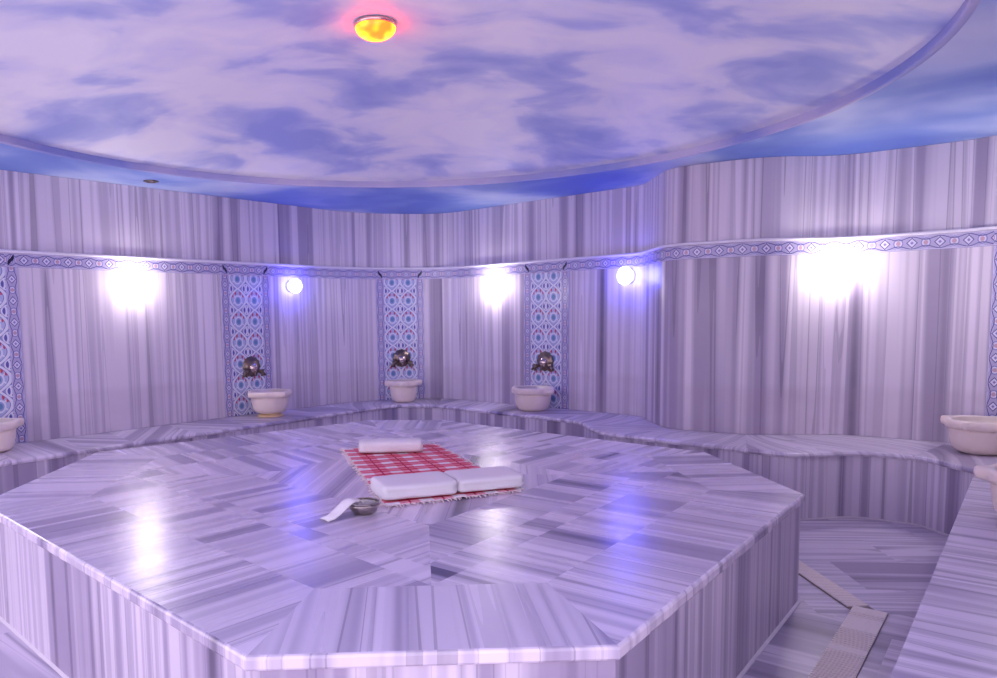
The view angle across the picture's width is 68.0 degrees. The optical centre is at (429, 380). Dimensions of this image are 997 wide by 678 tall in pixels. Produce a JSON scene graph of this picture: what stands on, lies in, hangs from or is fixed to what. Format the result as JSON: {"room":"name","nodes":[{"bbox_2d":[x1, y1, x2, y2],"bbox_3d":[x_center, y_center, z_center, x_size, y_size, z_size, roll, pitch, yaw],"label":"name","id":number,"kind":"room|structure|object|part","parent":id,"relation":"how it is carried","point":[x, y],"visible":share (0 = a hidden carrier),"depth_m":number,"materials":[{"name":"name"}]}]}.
{"room":"spa","nodes":[
{"label":"spa","id":0,"kind":"room"},
{"bbox_2d":[0,170,358,443],"bbox_3d":[-2.779,-0.366,6.060,0.794,2.552,5.879,3,6,35],"label":"wall","id":1,"kind":"structure","parent":0,"point":[101,355],"depth_m":6.50,"materials":[{"name":"stone"}]},
{"bbox_2d":[0,253,27,443],"bbox_3d":[-3.350,-0.228,5.514,0.012,1.462,0.545,4,7,43],"label":"tile panel","id":2,"kind":"object","parent":1,"relation":"attached to","point":[12,386],"visible":0.93,"depth_m":5.65,"materials":[{"name":"blue tile"}]},
{"bbox_2d":[0,249,356,278],"bbox_3d":[-2.715,-0.961,5.962,0.641,0.105,5.741,3,6,35],"label":"trim","id":3,"kind":"structure","parent":1,"relation":"attached to","point":[23,260],"depth_m":6.51,"materials":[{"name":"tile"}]},
{"bbox_2d":[220,264,272,416],"bbox_3d":[-1.781,-0.398,7.200,0.012,1.462,0.545,4,7,43],"label":"tile panel","id":4,"kind":"object","parent":1,"relation":"attached to","point":[245,300],"visible":0.91,"depth_m":7.17,"materials":[{"name":"tile"}]},
{"bbox_2d":[242,356,265,377],"bbox_3d":[-1.726,-0.139,7.216,0.089,0.210,0.274,4,7,43],"label":"tap","id":5,"kind":"object","parent":4,"relation":"attached to","point":[251,365],"visible":1,"depth_m":7.20,"materials":[{"name":"metal"}]},
{"bbox_3d":[-1.789,-0.068,7.147,0.038,0.075,0.075,4,7,43],"label":"handle","id":6,"kind":"part","parent":5,"relation":"part of","materials":[{"name":"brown metal"}]},
{"bbox_3d":[-1.654,-0.082,7.292,0.038,0.075,0.075,4,7,43],"label":"handle","id":7,"kind":"part","parent":5,"relation":"part of","materials":[{"name":"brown metal"}]},
{"bbox_2d":[286,279,301,292],"bbox_3d":[-1.376,-0.970,7.505,0.136,0.150,0.150,4,7,43],"label":"wall lamp","id":8,"kind":"object","parent":1,"relation":"attached to","point":[294,285],"visible":1,"depth_m":7.46,"materials":[{"name":"white glass"}]},
{"bbox_2d":[354,212,443,401],"bbox_3d":[-0.334,-0.604,8.376,1.106,2.552,0.244,-2,5,-11],"label":"wall","id":9,"kind":"structure","parent":0,"point":[381,240],"depth_m":8.28,"materials":[{"name":"stone"}]},
{"bbox_2d":[356,269,441,278],"bbox_3d":[-0.340,-1.195,8.241,0.966,0.105,0.088,-2,5,-10],"label":"trim","id":10,"kind":"structure","parent":9,"relation":"attached to","point":[435,273],"depth_m":8.28,"materials":[{"name":"tile"}]},
{"bbox_2d":[357,267,440,269],"bbox_3d":[-0.340,-1.259,8.227,0.966,0.024,0.105,-2,5,-10],"label":"trim","id":11,"kind":"structure","parent":9,"relation":"attached to","point":[362,268],"depth_m":8.26,"materials":[{"name":"white stone"}]},
{"bbox_2d":[376,270,424,399],"bbox_3d":[-0.324,-0.518,8.333,0.543,1.462,0.027,-2,5,-11],"label":"tile panel","id":12,"kind":"object","parent":9,"relation":"attached to","point":[399,302],"visible":0.89,"depth_m":8.33,"materials":[{"name":"tile"}]},
{"bbox_2d":[390,349,413,366],"bbox_3d":[-0.309,-0.256,8.322,0.274,0.210,0.089,-2,5,-11],"label":"tap","id":13,"kind":"object","parent":12,"relation":"attached to","point":[401,357],"visible":1,"depth_m":8.33,"materials":[{"name":"metal"}]},
{"bbox_2d":[0,518,948,677],"bbox_3d":[0.064,1.044,4.158,8.700,0.001,9.300,-1,5,0],"label":"floor","id":14,"kind":"structure","parent":0,"point":[890,567],"depth_m":3.62,"materials":[{"name":"stone"}]},
{"bbox_2d":[0,420,804,677],"bbox_3d":[-0.211,0.751,4.087,4.019,0.604,3.480,4,7,44],"label":"platform","id":15,"kind":"object","parent":14,"relation":"on","point":[215,557],"depth_m":2.79,"materials":[{"name":"stone"}]},
{"bbox_3d":[-1.298,0.937,2.774,2.361,0.493,0.034,4,7,44],"label":"panel","id":16,"kind":"part","parent":15,"relation":"part of","materials":[{"name":"stone"}]},
{"bbox_3d":[-0.388,0.560,3.217,0.179,0.067,0.072,-5,7,-42],"label":"cloth strip","id":17,"kind":"part","parent":15,"relation":"part of","materials":[{"name":"white fabric"}]},
{"bbox_2d":[349,497,379,514],"bbox_3d":[-0.290,0.561,3.267,0.143,0.055,0.143,-1,5,0],"label":"bowl","id":18,"kind":"object","parent":15,"relation":"on","point":[368,505],"visible":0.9,"depth_m":3.22,"materials":[{"name":"silver metal"}]},
{"bbox_2d":[339,443,523,507],"bbox_3d":[-0.052,0.497,4.188,0.758,0.012,1.598,-2,5,-14],"label":"plaid cloth","id":19,"kind":"object","parent":15,"relation":"on","point":[433,457],"visible":0.6,"depth_m":4.27,"materials":[{"name":"fabric"}]},
{"bbox_2d":[359,438,422,452],"bbox_3d":[-0.246,0.410,4.693,0.408,0.080,0.173,-1,5,-4],"label":"rolled towel","id":20,"kind":"object","parent":19,"relation":"on","point":[382,445],"visible":1,"depth_m":4.62,"materials":[{"name":"white fabric"}]},
{"bbox_2d":[370,471,457,499],"bbox_3d":[-0.079,0.508,3.584,0.379,0.075,0.268,-2,5,-18],"label":"folded towel","id":21,"kind":"object","parent":19,"relation":"on","point":[435,483],"visible":1,"depth_m":3.49,"materials":[{"name":"white fabric"}]},
{"bbox_2d":[444,466,522,491],"bbox_3d":[0.269,0.494,3.713,0.352,0.071,0.262,-2,5,-18],"label":"folded towel","id":22,"kind":"object","parent":19,"relation":"on","point":[498,477],"visible":0.9,"depth_m":3.62,"materials":[{"name":"white fabric"}]},
{"bbox_3d":[0.015,0.989,1.972,0.964,0.493,0.034,-1,5,-2],"label":"panel","id":23,"kind":"part","parent":15,"relation":"part of","materials":[{"name":"stone"}]},
{"bbox_3d":[1.125,0.904,2.765,0.034,0.493,2.030,3,6,39],"label":"panel","id":24,"kind":"part","parent":15,"relation":"part of","materials":[{"name":"stone"}]},
{"bbox_2d":[0,399,996,533],"bbox_3d":[-0.284,0.636,6.220,8.132,0.460,4.440,-1,5,-6],"label":"bench","id":25,"kind":"object","parent":14,"relation":"on","point":[925,483],"visible":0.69,"depth_m":5.22,"materials":[{"name":"stone"}]},
{"bbox_2d":[0,418,23,452],"bbox_3d":[-3.207,0.406,5.356,0.408,0.224,0.408,0,5,9],"label":"basin","id":26,"kind":"object","parent":25,"relation":"on","point":[8,426],"visible":1,"depth_m":5.32,"materials":[{"name":"white stone"}]},
{"bbox_3d":[-3.207,0.409,5.356,0.350,0.219,0.350,4,7,43],"label":"bowl","id":27,"kind":"part","parent":26,"relation":"part of","materials":[{"name":"beige stone"}]},
{"bbox_2d":[248,388,291,417],"bbox_3d":[-1.542,0.217,7.115,0.420,0.248,0.420,0,5,9],"label":"basin","id":28,"kind":"object","parent":25,"relation":"on","point":[269,403],"visible":1,"depth_m":6.98,"materials":[{"name":"white stone"}]},
{"bbox_2d":[385,379,421,402],"bbox_3d":[-0.286,0.111,8.153,0.356,0.241,0.356,1,5,23],"label":"basin","id":29,"kind":"object","parent":25,"relation":"on","point":[401,390],"visible":1,"depth_m":8.03,"materials":[{"name":"white stone"}]},
{"bbox_3d":[-0.286,0.114,8.153,0.306,0.235,0.306,-2,5,-11],"label":"bowl","id":30,"kind":"part","parent":29,"relation":"part of","materials":[{"name":"beige stone"}]},
{"bbox_3d":[-0.287,0.424,6.201,8.132,0.036,4.440,-1,5,-6],"label":"seat","id":31,"kind":"part","parent":25,"relation":"part of","materials":[{"name":"stone"}]},
{"bbox_2d":[511,385,553,410],"bbox_3d":[1.025,0.176,7.281,0.420,0.228,0.420,0,5,10],"label":"basin","id":32,"kind":"object","parent":25,"relation":"on","point":[527,397],"visible":1,"depth_m":7.13,"materials":[{"name":"white stone"}]},
{"bbox_2d":[800,516,948,535],"bbox_3d":[-0.443,0.886,5.972,7.007,0.009,3.930,-1,5,-6],"label":"baseboard","id":33,"kind":"structure","parent":25,"relation":"attached to","point":[837,516],"depth_m":4.94,"materials":[{"name":"grey stone"}]},
{"bbox_2d":[940,415,996,455],"bbox_3d":[3.623,0.361,4.821,0.420,0.220,0.420,2,6,25],"label":"basin","id":34,"kind":"object","parent":25,"relation":"on","point":[970,434],"visible":1,"depth_m":4.73,"materials":[{"name":"white stone"}]},
{"bbox_2d":[798,560,887,677],"bbox_3d":[1.680,1.095,3.268,0.714,0.008,3.244,1,5,23],"label":"floor drain","id":35,"kind":"object","parent":14,"relation":"on","point":[847,652],"visible":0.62,"depth_m":3.18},
{"bbox_2d":[890,476,996,677],"bbox_3d":[2.417,0.889,2.926,0.587,0.460,4.561,3,7,40],"label":"bench","id":36,"kind":"object","parent":14,"relation":"on","point":[952,633],"visible":0.91,"depth_m":2.33,"materials":[{"name":"stone"}]},
{"bbox_2d":[973,464,996,511],"bbox_3d":[2.682,0.511,3.246,0.388,0.224,0.388,-2,5,-17],"label":"basin","id":37,"kind":"object","parent":36,"relation":"on","point":[984,472],"visible":1,"depth_m":3.31,"materials":[{"name":"white stone"}]},
{"bbox_3d":[2.682,0.514,3.246,0.333,0.219,0.333,3,6,39],"label":"bowl","id":38,"kind":"part","parent":37,"relation":"part of","materials":[{"name":"beige stone"}]},
{"bbox_2d":[0,0,996,213],"bbox_3d":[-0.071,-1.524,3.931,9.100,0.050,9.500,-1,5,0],"label":"ceiling","id":39,"kind":"structure","parent":0,"point":[951,96],"depth_m":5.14,"materials":[{"name":"blue paint"}]},
{"bbox_2d":[143,180,158,182],"bbox_3d":[-2.310,-1.654,6.100,0.120,0.009,0.120,-1,5,0],"label":"recessed light","id":40,"kind":"object","parent":39,"relation":"in","point":[146,181],"visible":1,"depth_m":6.10,"materials":[{"name":"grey metal"}]},
{"bbox_2d":[354,15,396,41],"bbox_3d":[-0.272,-1.768,3.719,0.218,0.082,0.218,-1,5,0],"label":"ceiling lamp","id":41,"kind":"object","parent":39,"relation":"attached to","point":[373,28],"visible":1,"depth_m":3.65,"materials":[{"name":"orange"}]},
{"bbox_2d":[0,0,980,187],"bbox_3d":[-0.258,-1.531,3.961,5.300,0.076,5.300,-1,5,0],"label":"trim","id":42,"kind":"structure","parent":39,"relation":"attached to","point":[968,7],"depth_m":5.30,"materials":[{"name":"blue paint"}]},
{"bbox_2d":[442,171,664,425],"bbox_3d":[1.247,-0.538,7.380,0.539,2.552,3.041,-5,6,-38],"label":"wall","id":43,"kind":"structure","parent":0,"point":[615,327],"depth_m":7.19,"materials":[{"name":"stone"}]},
{"bbox_2d":[524,261,568,408],"bbox_3d":[1.178,-0.460,7.435,0.545,1.462,0.012,4,7,44],"label":"tile panel","id":44,"kind":"object","parent":43,"relation":"attached to","point":[546,295],"visible":0.9,"depth_m":7.41,"materials":[{"name":"tile"}]},
{"bbox_2d":[531,351,553,371],"bbox_3d":[1.149,-0.198,7.431,0.274,0.210,0.089,4,7,44],"label":"tap","id":45,"kind":"object","parent":44,"relation":"attached to","point":[545,361],"visible":1,"depth_m":7.41,"materials":[{"name":"silver metal"}]},
{"bbox_3d":[1.075,-0.139,7.503,0.075,0.075,0.038,4,7,44],"label":"handle","id":46,"kind":"part","parent":45,"relation":"part of","materials":[{"name":"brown metal"}]},
{"bbox_3d":[1.218,-0.129,7.365,0.075,0.075,0.038,4,7,44],"label":"handle","id":47,"kind":"part","parent":45,"relation":"part of","materials":[{"name":"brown metal"}]},
{"bbox_2d":[441,246,660,278],"bbox_3d":[1.173,-1.131,7.274,0.386,0.105,2.875,-5,6,-38],"label":"trim","id":48,"kind":"structure","parent":43,"relation":"attached to","point":[652,257],"depth_m":7.27,"materials":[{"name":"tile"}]},
{"bbox_2d":[617,266,634,284],"bbox_3d":[1.786,-0.958,6.693,0.150,0.170,0.144,-6,7,-43],"label":"wall lamp","id":49,"kind":"object","parent":43,"relation":"attached to","point":[625,275],"visible":1,"depth_m":6.64,"materials":[{"name":"white glass"}]},
{"bbox_2d":[660,140,972,442],"bbox_3d":[2.866,-0.406,5.625,2.100,2.552,0.333,1,5,22],"label":"wall","id":50,"kind":"structure","parent":0,"point":[773,344],"depth_m":5.53,"materials":[{"name":"stone"}]},
{"bbox_2d":[659,228,967,261],"bbox_3d":[2.788,-0.997,5.508,2.046,0.105,0.213,2,6,25],"label":"trim","id":51,"kind":"structure","parent":50,"relation":"attached to","point":[948,240],"depth_m":5.50,"materials":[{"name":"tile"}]},
{"bbox_2d":[959,135,996,415],"bbox_3d":[3.908,-0.321,4.503,0.423,2.552,1.434,-1,5,0],"label":"wall","id":52,"kind":"structure","parent":0,"point":[983,200],"depth_m":5.02,"materials":[{"name":"stone"}]},
{"bbox_2d":[967,229,996,247],"bbox_3d":[3.815,-0.917,4.438,0.270,0.105,1.245,-1,5,0],"label":"trim","id":53,"kind":"structure","parent":52,"relation":"attached to","point":[976,238],"depth_m":4.99,"materials":[{"name":"tile"}]},
{"bbox_2d":[967,226,996,231],"bbox_3d":[3.806,-0.982,4.432,0.286,0.024,1.245,-1,5,0],"label":"trim","id":54,"kind":"structure","parent":52,"relation":"attached to","point":[987,227],"depth_m":4.96,"materials":[{"name":"white stone"}]},
{"bbox_2d":[985,230,996,415],"bbox_3d":[3.896,-0.259,4.739,0.069,1.462,0.528,-2,5,-17],"label":"tile panel","id":55,"kind":"object","parent":52,"relation":"attached to","point":[991,386],"visible":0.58,"depth_m":4.96,"materials":[{"name":"tile"}]}
]}

